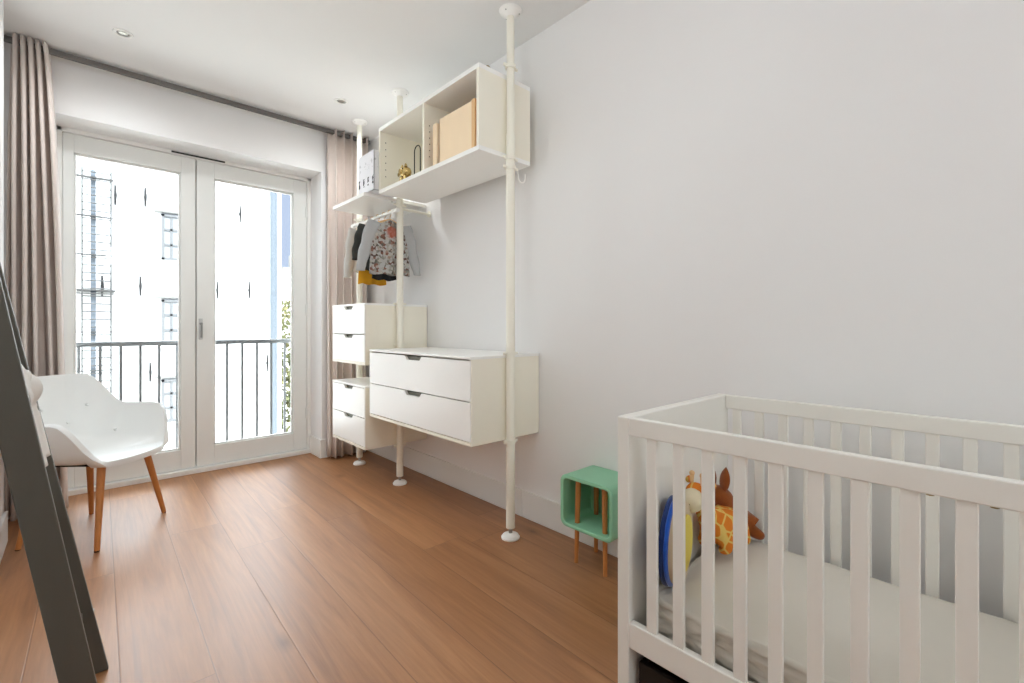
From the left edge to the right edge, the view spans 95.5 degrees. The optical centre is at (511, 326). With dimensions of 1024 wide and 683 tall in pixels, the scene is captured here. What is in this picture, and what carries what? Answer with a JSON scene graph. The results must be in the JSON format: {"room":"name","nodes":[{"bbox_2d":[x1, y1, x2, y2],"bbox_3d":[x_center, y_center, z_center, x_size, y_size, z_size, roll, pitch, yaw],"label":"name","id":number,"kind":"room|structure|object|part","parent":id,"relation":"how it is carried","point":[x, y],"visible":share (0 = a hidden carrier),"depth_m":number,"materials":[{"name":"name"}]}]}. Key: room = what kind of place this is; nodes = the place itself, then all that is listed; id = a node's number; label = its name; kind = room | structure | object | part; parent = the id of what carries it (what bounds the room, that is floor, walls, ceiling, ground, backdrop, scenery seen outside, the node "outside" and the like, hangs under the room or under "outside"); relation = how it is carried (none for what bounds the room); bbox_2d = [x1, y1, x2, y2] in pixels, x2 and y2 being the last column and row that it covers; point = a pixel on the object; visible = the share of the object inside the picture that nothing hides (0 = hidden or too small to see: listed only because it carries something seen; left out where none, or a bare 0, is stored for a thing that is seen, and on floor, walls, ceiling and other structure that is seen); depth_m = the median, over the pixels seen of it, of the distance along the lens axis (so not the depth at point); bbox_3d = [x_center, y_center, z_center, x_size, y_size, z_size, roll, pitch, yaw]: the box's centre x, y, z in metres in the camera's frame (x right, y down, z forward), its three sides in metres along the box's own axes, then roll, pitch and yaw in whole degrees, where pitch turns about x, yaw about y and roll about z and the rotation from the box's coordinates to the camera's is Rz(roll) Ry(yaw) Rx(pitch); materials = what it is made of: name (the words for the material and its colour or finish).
{"room":"children's room","nodes":[
{"label":"children's room","id":0,"kind":"room"},
{"bbox_2d":[0,0,3,520],"bbox_3d":[0.053,-0.275,-0.565,0.120,2.750,7.900,0,0,-43],"label":"wall","id":1,"kind":"structure","parent":0,"point":[1,1],"depth_m":2.31,"materials":[{"name":"paint"}]},
{"bbox_2d":[0,511,7,562],"bbox_3d":[0.054,1.022,-0.555,0.134,0.155,7.914,0,0,-43],"label":"baseboard","id":2,"kind":"structure","parent":1,"relation":"attached to","point":[4,520],"depth_m":2.28,"materials":[{"name":"paint"}]},
{"bbox_2d":[4,42,366,511],"bbox_3d":[-2.410,-0.275,3.432,2.640,2.750,0.410,0,0,-43],"label":"wall","id":3,"kind":"structure","parent":0,"point":[87,98],"depth_m":3.34,"materials":[{"name":"paint"}]},
{"bbox_2d":[62,132,195,488],"bbox_3d":[-2.679,-0.105,3.293,0.725,2.330,0.057,0,0,-43],"label":"door","id":4,"kind":"structure","parent":3,"relation":"in","point":[184,456],"depth_m":3.38,"materials":[{"name":"paint"}]},
{"bbox_2d":[57,125,310,495],"bbox_3d":[-2.372,-0.100,3.563,1.595,2.400,0.110,0,0,-43],"label":"trim","id":5,"kind":"structure","parent":3,"relation":"attached to","point":[182,472],"depth_m":3.58,"materials":[{"name":"paint"}]},
{"bbox_2d":[171,150,224,162],"bbox_3d":[-2.367,-1.286,3.518,0.340,0.012,0.008,0,0,-43],"label":"trim","id":6,"kind":"structure","parent":3,"relation":"attached to","point":[171,150],"depth_m":3.51,"materials":[{"name":"grey metal"}]},
{"bbox_2d":[196,160,306,466],"bbox_3d":[-2.097,-0.105,3.802,0.809,2.330,0.104,0,0,-43],"label":"door","id":7,"kind":"structure","parent":3,"relation":"in","point":[209,451],"depth_m":3.65,"materials":[{"name":"paint"}]},
{"bbox_3d":[-2.352,0.023,3.521,0.018,0.114,0.039,0,0,-43],"label":"handle","id":8,"kind":"part","parent":7,"relation":"part of","materials":[{"name":"metal"}]},
{"bbox_3d":[-2.368,0.015,3.538,0.026,0.160,0.008,0,0,-43],"label":"handle plate","id":9,"kind":"part","parent":7,"relation":"part of","materials":[{"name":"grey metal"}]},
{"bbox_2d":[309,435,327,458],"bbox_3d":[-1.534,1.022,4.120,0.419,0.155,0.254,0,0,-43],"label":"baseboard","id":10,"kind":"structure","parent":3,"relation":"attached to","point":[318,447],"depth_m":3.92,"materials":[{"name":"paint"}]},
{"bbox_3d":[-2.519,1.340,3.740,3.200,0.520,0.190,0,0,-43],"label":"trim","id":11,"kind":"structure","parent":3,"relation":"attached to","visible":0},
{"bbox_2d":[76,339,290,447],"bbox_3d":[-2.479,0.588,3.771,2.300,0.964,0.048,0,0,-43],"label":"balcony railing","id":12,"kind":"object","parent":11,"relation":"on","point":[242,342],"visible":0.24,"depth_m":3.86,"materials":[{"name":"black metal"}]},
{"bbox_3d":[-2.479,0.124,3.771,2.300,0.036,0.048,0,0,-43],"label":"rail","id":13,"kind":"part","parent":12,"relation":"part of","materials":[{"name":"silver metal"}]},
{"bbox_2d":[3,0,589,140],"bbox_3d":[0.411,-1.725,0.218,3.300,0.150,8.960,0,0,-43],"label":"ceiling","id":14,"kind":"structure","parent":0,"point":[288,58],"depth_m":2.68,"materials":[{"name":"paint"}]},
{"bbox_2d":[112,28,133,38],"bbox_3d":[-2.184,-1.647,2.611,0.092,0.005,0.092,0,0,-43],"label":"recessed light","id":15,"kind":"object","parent":14,"relation":"in","point":[122,33],"visible":1,"depth_m":2.61,"materials":[{"name":"white paint"}]},
{"bbox_2d":[4,35,369,144],"bbox_3d":[-2.140,-1.628,3.273,2.420,0.044,0.028,0,0,-43],"label":"rail","id":16,"kind":"object","parent":14,"relation":"attached to","point":[8,39],"visible":0.99,"depth_m":3.15,"materials":[{"name":"grey metal"}]},
{"bbox_2d":[5,32,68,520],"bbox_3d":[-2.753,-0.279,2.700,0.260,2.728,0.142,0,0,-43],"label":"curtain","id":17,"kind":"object","parent":16,"relation":"hanging from","point":[34,284],"visible":0.69,"depth_m":2.67,"materials":[{"name":"beige fabric"}]},
{"bbox_2d":[327,128,367,457],"bbox_3d":[-1.391,-0.279,3.970,0.353,2.728,0.129,0,0,-43],"label":"curtain","id":18,"kind":"object","parent":16,"relation":"hanging from","point":[341,151],"visible":0.41,"depth_m":3.90,"materials":[{"name":"beige fabric"}]},
{"bbox_2d":[334,98,347,104],"bbox_3d":[-1.248,-1.647,3.395,0.092,0.005,0.092,0,0,-43],"label":"recessed light","id":19,"kind":"object","parent":14,"relation":"in","point":[337,100],"visible":1,"depth_m":3.39,"materials":[{"name":"white paint"}]},
{"bbox_2d":[0,450,617,682],"bbox_3d":[0.411,1.160,0.218,3.300,0.120,8.960,0,0,-43],"label":"floor","id":20,"kind":"structure","parent":0,"point":[304,568],"depth_m":1.96,"materials":[{"name":"brown wood"}]},
{"bbox_2d":[0,263,108,682],"bbox_3d":[-1.299,0.319,1.240,0.350,1.558,0.410,0,0,-43],"label":"ladder rack","id":21,"kind":"object","parent":20,"relation":"on","point":[77,651],"visible":1,"depth_m":1.12,"materials":[{"name":"grey wood"}]},
{"bbox_2d":[22,368,31,389],"bbox_3d":[-1.360,0.169,1.276,0.062,0.126,0.170,0,0,-43],"label":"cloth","id":22,"kind":"object","parent":21,"relation":"on","point":[27,374],"visible":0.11,"depth_m":1.27,"materials":[{"name":"white fabric"}]},
{"bbox_2d":[21,364,50,465],"bbox_3d":[-1.316,0.230,1.238,0.118,0.288,0.317,0,0,-43],"label":"cloth","id":23,"kind":"object","parent":21,"relation":"hanging from","point":[35,393],"visible":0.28,"depth_m":1.33,"materials":[{"name":"white fabric"}]},
{"bbox_2d":[15,373,168,552],"bbox_3d":[-2.318,0.688,2.511,0.684,0.825,0.717,0,0,-2],"label":"armchair","id":24,"kind":"object","parent":20,"relation":"on","point":[86,425],"visible":0.83,"depth_m":2.69,"materials":[{"name":"white plastic"},{"name":"black metal"},{"name":"oak"}]},
{"bbox_3d":[-2.415,0.898,2.326,0.036,0.400,0.103,0,0,24],"label":"leg","id":25,"kind":"part","parent":24,"relation":"part of","materials":[{"name":"brown wood"}]},
{"bbox_3d":[-2.268,0.704,2.513,0.270,0.012,0.320,0,0,-2],"label":"under frame","id":26,"kind":"part","parent":24,"relation":"part of","materials":[{"name":"black metal"}]},
{"bbox_3d":[-2.441,0.898,2.697,0.037,0.402,0.133,0,0,-34],"label":"leg","id":27,"kind":"part","parent":24,"relation":"part of","materials":[{"name":"brown wood"}]},
{"bbox_3d":[-2.067,0.898,2.325,0.036,0.402,0.139,0,0,-29],"label":"leg","id":28,"kind":"part","parent":24,"relation":"part of","materials":[{"name":"brown wood"}]},
{"bbox_3d":[-2.086,0.898,2.711,0.036,0.401,0.125,0,0,24],"label":"leg","id":29,"kind":"part","parent":24,"relation":"part of","materials":[{"name":"brown wood"}]},
{"bbox_2d":[352,118,366,465],"bbox_3d":[-1.225,-0.275,3.735,0.120,2.749,0.120,0,0,-43],"label":"post","id":30,"kind":"object","parent":20,"relation":"on","point":[359,123],"visible":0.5,"depth_m":3.72,"materials":[{"name":"white metal"}]},
{"bbox_2d":[391,88,408,485],"bbox_3d":[-0.786,-0.275,3.263,0.120,2.749,0.120,0,0,-43],"label":"post","id":31,"kind":"object","parent":20,"relation":"on","point":[400,93],"visible":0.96,"depth_m":3.24,"materials":[{"name":"white metal"}]},
{"bbox_2d":[350,208,399,228],"bbox_3d":[-1.028,-0.789,3.464,0.050,0.068,0.735,0,0,-43],"label":"rail","id":32,"kind":"object","parent":31,"relation":"attached to","point":[394,211],"visible":0.89,"depth_m":3.34,"materials":[{"name":"white metal"}]},
{"bbox_2d":[343,219,365,277],"bbox_3d":[-1.105,-0.595,3.540,0.366,0.460,0.071,0,0,-43],"label":"shirt","id":33,"kind":"object","parent":32,"relation":"hanging from","point":[349,264],"visible":0.29,"depth_m":3.43,"materials":[{"name":"white fabric"}]},
{"bbox_2d":[352,215,378,270],"bbox_3d":[-0.982,-0.616,3.408,0.395,0.417,0.083,0,0,-43],"label":"shirt","id":34,"kind":"object","parent":32,"relation":"hanging from","point":[358,235],"visible":0.12,"depth_m":3.29,"materials":[{"name":"grey fabric"}]},
{"bbox_2d":[358,217,385,285],"bbox_3d":[-1.043,-0.569,3.474,0.067,0.512,0.206,0,0,41],"label":"baby romper","id":35,"kind":"object","parent":32,"relation":"hanging from","point":[365,277],"visible":0.14,"depth_m":3.42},
{"bbox_2d":[372,212,395,280],"bbox_3d":[-0.917,-0.579,3.338,0.186,0.492,0.063,0,0,-43],"label":"trousers","id":36,"kind":"object","parent":32,"relation":"hanging from","point":[378,276],"visible":0.09,"depth_m":3.32,"materials":[{"name":"fabric"}]},
{"bbox_2d":[356,210,420,276],"bbox_3d":[-0.860,-0.594,3.276,0.499,0.462,0.079,0,0,-43],"label":"shirt","id":37,"kind":"object","parent":32,"relation":"hanging from","point":[378,241],"visible":0.84,"depth_m":3.22,"materials":[{"name":"fabric"}]},
{"bbox_2d":[332,303,426,364],"bbox_3d":[-0.994,0.048,3.482,0.487,0.420,0.547,0,0,-43],"label":"drawer unit","id":38,"kind":"object","parent":31,"relation":"attached to","point":[358,328],"visible":0.8,"depth_m":3.26,"materials":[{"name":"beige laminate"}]},
{"bbox_3d":[-1.166,-0.050,3.322,0.016,0.194,0.537,0,0,-43],"label":"drawer","id":39,"kind":"part","parent":38,"relation":"part of","materials":[{"name":"white paint"}]},
{"bbox_3d":[-1.166,0.145,3.322,0.016,0.185,0.537,0,0,-43],"label":"drawer","id":40,"kind":"part","parent":38,"relation":"part of","materials":[{"name":"white paint"}]},
{"bbox_3d":[-0.994,-0.155,3.482,0.487,0.014,0.547,0,0,-43],"label":"panel","id":41,"kind":"part","parent":38,"relation":"part of","materials":[{"name":"white paint"}]},
{"bbox_2d":[332,377,426,449],"bbox_3d":[-0.994,0.613,3.482,0.487,0.430,0.547,0,0,-43],"label":"drawer unit","id":42,"kind":"object","parent":31,"relation":"attached to","point":[353,424],"visible":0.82,"depth_m":3.26,"materials":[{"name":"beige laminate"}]},
{"bbox_3d":[-1.166,0.514,3.322,0.016,0.196,0.537,0,0,-43],"label":"drawer","id":43,"kind":"part","parent":42,"relation":"part of","materials":[{"name":"white paint"}]},
{"bbox_3d":[-1.166,0.712,3.322,0.016,0.188,0.537,0,0,-43],"label":"drawer","id":44,"kind":"part","parent":42,"relation":"part of","materials":[{"name":"white paint"}]},
{"bbox_3d":[-0.994,0.405,3.482,0.487,0.014,0.547,0,0,-43],"label":"panel","id":45,"kind":"part","parent":42,"relation":"part of","materials":[{"name":"white paint"}]},
{"bbox_2d":[333,192,425,218],"bbox_3d":[-0.997,-0.895,3.486,0.485,0.027,0.530,0,0,-43],"label":"wall shelf","id":46,"kind":"object","parent":31,"relation":"attached to","point":[368,204],"visible":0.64,"depth_m":3.41,"materials":[{"name":"white paint"}]},
{"bbox_2d":[358,149,392,197],"bbox_3d":[-0.925,-1.043,3.226,0.185,0.268,0.234,0,0,-43],"label":"storage box","id":47,"kind":"object","parent":46,"relation":"on","point":[368,164],"visible":0.45,"depth_m":3.13,"materials":[{"name":"white cardboard"}]},
{"bbox_2d":[403,208,430,216],"bbox_3d":[-0.688,-0.830,3.355,0.218,0.043,0.044,0,0,-43],"label":"brace","id":48,"kind":"object","parent":31,"relation":"attached to","point":[428,214],"visible":0.97,"depth_m":3.36,"materials":[{"name":"white metal"}]},
{"bbox_2d":[499,3,521,541],"bbox_3d":[-0.008,-0.275,2.425,0.120,2.749,0.120,0,0,-43],"label":"post","id":49,"kind":"object","parent":20,"relation":"on","point":[510,12],"visible":1,"depth_m":2.40,"materials":[{"name":"white metal"}]},
{"bbox_2d":[369,347,538,446],"bbox_3d":[-0.397,0.368,2.843,0.482,0.443,1.092,0,0,-43],"label":"drawer unit","id":50,"kind":"object","parent":49,"relation":"attached to","point":[451,394],"visible":0.94,"depth_m":2.52,"materials":[{"name":"beige laminate"}]},
{"bbox_3d":[-0.558,0.192,2.692,0.006,0.043,0.195,0,0,-43],"label":"finger pull","id":51,"kind":"part","parent":50,"relation":"part of","materials":[{"name":"grey metal"}]},
{"bbox_3d":[-0.558,0.398,2.692,0.006,0.043,0.195,0,0,-43],"label":"finger pull","id":52,"kind":"part","parent":50,"relation":"part of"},
{"bbox_3d":[-0.567,0.268,2.685,0.016,0.200,1.082,0,0,-43],"label":"drawer","id":53,"kind":"part","parent":50,"relation":"part of","materials":[{"name":"white paint"}]},
{"bbox_3d":[-0.567,0.470,2.685,0.016,0.193,1.082,0,0,-43],"label":"drawer","id":54,"kind":"part","parent":50,"relation":"part of","materials":[{"name":"white paint"}]},
{"bbox_3d":[-0.397,0.154,2.843,0.482,0.014,1.092,0,0,-43],"label":"panel","id":55,"kind":"part","parent":50,"relation":"part of","materials":[{"name":"white paint"}]},
{"bbox_2d":[379,62,529,202],"bbox_3d":[-0.394,-1.103,2.826,0.360,0.435,1.060,0,0,-43],"label":"upper cabinet","id":56,"kind":"object","parent":49,"relation":"attached to","point":[399,137],"visible":0.94,"depth_m":2.66,"materials":[{"name":"white paint"}]},
{"bbox_3d":[-0.747,-1.103,3.207,0.360,0.387,0.020,0,0,-43],"label":"panel","id":57,"kind":"part","parent":56,"relation":"part of","materials":[{"name":"beige laminate"}]},
{"bbox_2d":[398,163,411,179],"bbox_3d":[-0.669,-0.963,2.907,0.078,0.108,0.090,0,0,-43],"label":"figurine","id":58,"kind":"object","parent":56,"relation":"in","point":[405,171],"visible":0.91,"depth_m":2.88,"materials":[{"name":"gold metal"}]},
{"bbox_2d":[414,145,420,173],"bbox_3d":[-0.599,-1.031,2.944,0.100,0.244,0.080,0,0,-43],"label":"bookend","id":59,"kind":"object","parent":56,"relation":"on","point":[416,145],"visible":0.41,"depth_m":2.94,"materials":[{"name":"black metal"}]},
{"bbox_2d":[433,123,438,164],"bbox_3d":[-0.342,-1.032,2.734,0.270,0.245,0.044,0,0,-43],"label":"binder","id":60,"kind":"object","parent":56,"relation":"in","point":[436,125],"visible":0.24,"depth_m":2.63,"materials":[{"name":"beige cardboard"}]},
{"bbox_3d":[-0.394,-1.308,2.826,0.360,0.024,1.060,0,0,-43],"label":"panel","id":61,"kind":"part","parent":56,"relation":"part of","materials":[{"name":"white paint"}]},
{"bbox_3d":[-0.394,-0.897,2.826,0.360,0.024,1.060,0,0,-43],"label":"panel","id":62,"kind":"part","parent":56,"relation":"part of","materials":[{"name":"white paint"}]},
{"bbox_2d":[439,98,475,162],"bbox_3d":[-0.202,-1.042,2.596,0.273,0.266,0.326,0,0,-43],"label":"box","id":63,"kind":"object","parent":56,"relation":"on","point":[457,129],"visible":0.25,"depth_m":2.49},
{"bbox_3d":[-0.040,-1.103,2.445,0.360,0.387,0.020,0,0,-43],"label":"panel","id":64,"kind":"part","parent":56,"relation":"part of","materials":[{"name":"beige laminate"}]},
{"bbox_2d":[517,171,525,182],"bbox_3d":[0.049,-0.800,2.478,0.063,0.069,0.007,0,0,-43],"label":"coat hook","id":65,"kind":"object","parent":49,"relation":"attached to","point":[517,171],"visible":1,"depth_m":2.47,"materials":[{"name":"white paint"}]},
{"bbox_2d":[561,465,617,576],"bbox_3d":[0.409,0.895,2.165,0.220,0.410,0.294,0,0,-43],"label":"side table","id":66,"kind":"object","parent":20,"relation":"on","point":[589,495],"visible":0.77,"depth_m":2.16,"materials":[{"name":"green paint"}]},
{"bbox_3d":[0.308,0.904,2.174,0.030,0.392,0.031,0,0,-43],"label":"leg","id":67,"kind":"part","parent":66,"relation":"part of","materials":[{"name":"brown wood"}]},
{"bbox_3d":[0.411,0.904,2.270,0.030,0.392,0.031,0,0,-43],"label":"leg","id":68,"kind":"part","parent":66,"relation":"part of","materials":[{"name":"brown wood"}]},
{"bbox_3d":[0.485,0.811,2.236,0.008,0.208,0.260,0,0,-43],"label":"panel","id":69,"kind":"part","parent":66,"relation":"part of","materials":[{"name":"green paint"}]},
{"bbox_3d":[0.412,0.904,2.063,0.030,0.392,0.031,0,0,-43],"label":"leg","id":70,"kind":"part","parent":66,"relation":"part of","materials":[{"name":"brown wood"}]},
{"bbox_2d":[639,657,688,682],"bbox_3d":[0.982,1.010,1.022,0.580,0.180,1.240,0,0,-43],"label":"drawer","id":71,"kind":"object","parent":20,"relation":"on","point":[649,671],"visible":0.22,"depth_m":1.26,"materials":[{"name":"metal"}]},
{"bbox_2d":[618,393,1023,682],"bbox_3d":[0.979,0.674,1.040,0.654,0.852,1.310,0,0,-43],"label":"crib","id":72,"kind":"object","parent":20,"relation":"on","point":[658,447],"visible":0.87,"depth_m":1.12,"materials":[{"name":"paint"}]},
{"bbox_3d":[0.546,0.674,1.506,0.654,0.852,0.036,0,0,-43],"label":"panel","id":73,"kind":"part","parent":72,"relation":"part of","materials":[{"name":"paint"}]},
{"bbox_3d":[0.749,0.843,0.826,0.022,0.070,1.238,0,0,-43],"label":"rail","id":74,"kind":"part","parent":72,"relation":"part of","materials":[{"name":"paint"}]},
{"bbox_3d":[0.749,0.273,0.826,0.022,0.048,1.238,0,0,-43],"label":"rail","id":75,"kind":"part","parent":72,"relation":"part of","materials":[{"name":"paint"}]},
{"bbox_2d":[658,539,1018,682],"bbox_3d":[0.990,0.793,1.030,0.615,0.129,1.256,0,0,-43],"label":"mattress","id":76,"kind":"object","parent":72,"relation":"on","point":[998,637],"visible":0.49,"depth_m":1.15,"materials":[{"name":"white fabric"}]},
{"bbox_2d":[658,495,692,586],"bbox_3d":[0.477,0.614,1.333,0.060,0.246,0.246,0,0,32],"label":"round cushion","id":77,"kind":"object","parent":76,"relation":"on","point":[665,541],"visible":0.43,"depth_m":1.26,"materials":[{"name":"blue fabric"}]},
{"bbox_2d":[685,470,750,554],"bbox_3d":[0.636,0.581,1.479,0.328,0.273,0.112,0,0,-35],"label":"giraffe","id":78,"kind":"object","parent":76,"relation":"on","point":[723,514],"visible":0.48,"depth_m":1.44,"materials":[{"name":"orange fabric"}]},
{"bbox_2d":[715,467,764,539],"bbox_3d":[0.743,0.599,1.597,0.228,0.256,0.137,0,0,-18],"label":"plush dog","id":79,"kind":"object","parent":76,"relation":"on","point":[723,496],"visible":0.23,"depth_m":1.57},
{"bbox_3d":[1.209,0.273,1.253,0.022,0.048,1.238,0,0,-43],"label":"rail","id":80,"kind":"part","parent":72,"relation":"part of","materials":[{"name":"paint"}]},
{"bbox_2d":[367,0,1023,617],"bbox_3d":[1.543,-0.275,1.270,0.210,2.750,8.960,0,0,-43],"label":"wall","id":81,"kind":"structure","parent":0,"point":[805,201],"depth_m":1.75,"materials":[{"name":"paint"}]},
{"bbox_2d":[368,445,617,557],"bbox_3d":[1.533,1.022,1.117,0.014,0.155,8.350,0,0,-43],"label":"baseboard","id":82,"kind":"structure","parent":81,"relation":"attached to","point":[493,491],"depth_m":2.91,"materials":[{"name":"paint"}]},
{"label":"outside","id":83,"kind":"structure","parent":0,"visible":0},
{"bbox_2d":[281,382,290,432],"bbox_3d":[-21.205,5.300,44.863,90.000,0.200,85.400,0,0,-43],"label":"ground","id":84,"kind":"structure","parent":83,"point":[289,430],"depth_m":27.96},
{"bbox_2d":[76,166,115,392],"bbox_3d":[-11.742,0.425,13.094,0.860,9.550,0.830,0,0,-43],"label":"ladder","id":85,"kind":"object","parent":84,"relation":"on","point":[93,178],"visible":0.61,"depth_m":12.85,"materials":[{"name":"grey metal"}]},
{"bbox_3d":[-11.678,0.425,12.628,0.040,9.550,0.060,0,0,-43],"label":"rail","id":86,"kind":"part","parent":85,"relation":"part of","materials":[{"name":"grey metal"}]},
{"bbox_3d":[-11.598,0.425,12.880,0.110,9.550,0.060,0,0,-43],"label":"post","id":87,"kind":"part","parent":85,"relation":"part of","materials":[{"name":"metal"}]},
{"bbox_3d":[-11.240,0.425,13.035,0.040,9.550,0.060,0,0,-43],"label":"rail","id":88,"kind":"part","parent":85,"relation":"part of","materials":[{"name":"grey"}]},
{"bbox_2d":[76,156,280,449],"bbox_3d":[-15.565,-0.150,14.057,14.330,10.700,6.215,0,0,-43],"label":"building","id":89,"kind":"structure","parent":84,"relation":"on","point":[144,201],"depth_m":14.56,"materials":[{"name":"grey"}]},
{"bbox_3d":[-10.482,0.620,14.736,1.200,0.060,0.140,0,0,-43],"label":"window sill","id":90,"kind":"part","parent":89,"relation":"part of","materials":[{"name":"white"}]},
{"bbox_3d":[-10.482,-2.040,14.736,1.200,0.060,0.140,0,0,-43],"label":"window sill","id":91,"kind":"part","parent":89,"relation":"part of","materials":[{"name":"white"}]},
{"bbox_3d":[-10.516,2.300,14.772,0.960,1.280,0.020,0,0,-43],"label":"pane","id":92,"kind":"part","parent":89,"relation":"part of","materials":[{"name":"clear glass"}]},
{"bbox_3d":[-10.516,-0.140,14.772,0.960,1.380,0.020,0,0,-43],"label":"pane","id":93,"kind":"part","parent":89,"relation":"part of","materials":[{"name":"clear glass"}]},
{"bbox_3d":[-10.516,-2.800,14.772,0.960,1.380,0.020,0,0,-43],"label":"pane","id":94,"kind":"part","parent":89,"relation":"part of","materials":[{"name":"clear glass"}]},
{"bbox_2d":[281,300,290,431],"bbox_3d":[-10.877,1.890,23.331,2.701,6.635,2.663,0,0,-43],"label":"tree","id":95,"kind":"object","parent":84,"relation":"on","point":[285,308],"visible":0.15,"depth_m":22.71,"materials":[{"name":"green plant"}]},
{"bbox_2d":[281,255,290,376],"bbox_3d":[-21.708,-1.000,49.445,6.900,12.400,6.400,0,0,-43],"label":"building","id":96,"kind":"structure","parent":84,"relation":"on","point":[285,271],"depth_m":45.23,"materials":[{"name":"grey stone"}]},
{"bbox_3d":[-21.708,-5.600,49.445,6.900,0.400,6.400,0,0,-43],"label":"cornice","id":97,"kind":"part","parent":96,"relation":"part of","materials":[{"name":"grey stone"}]}
]}

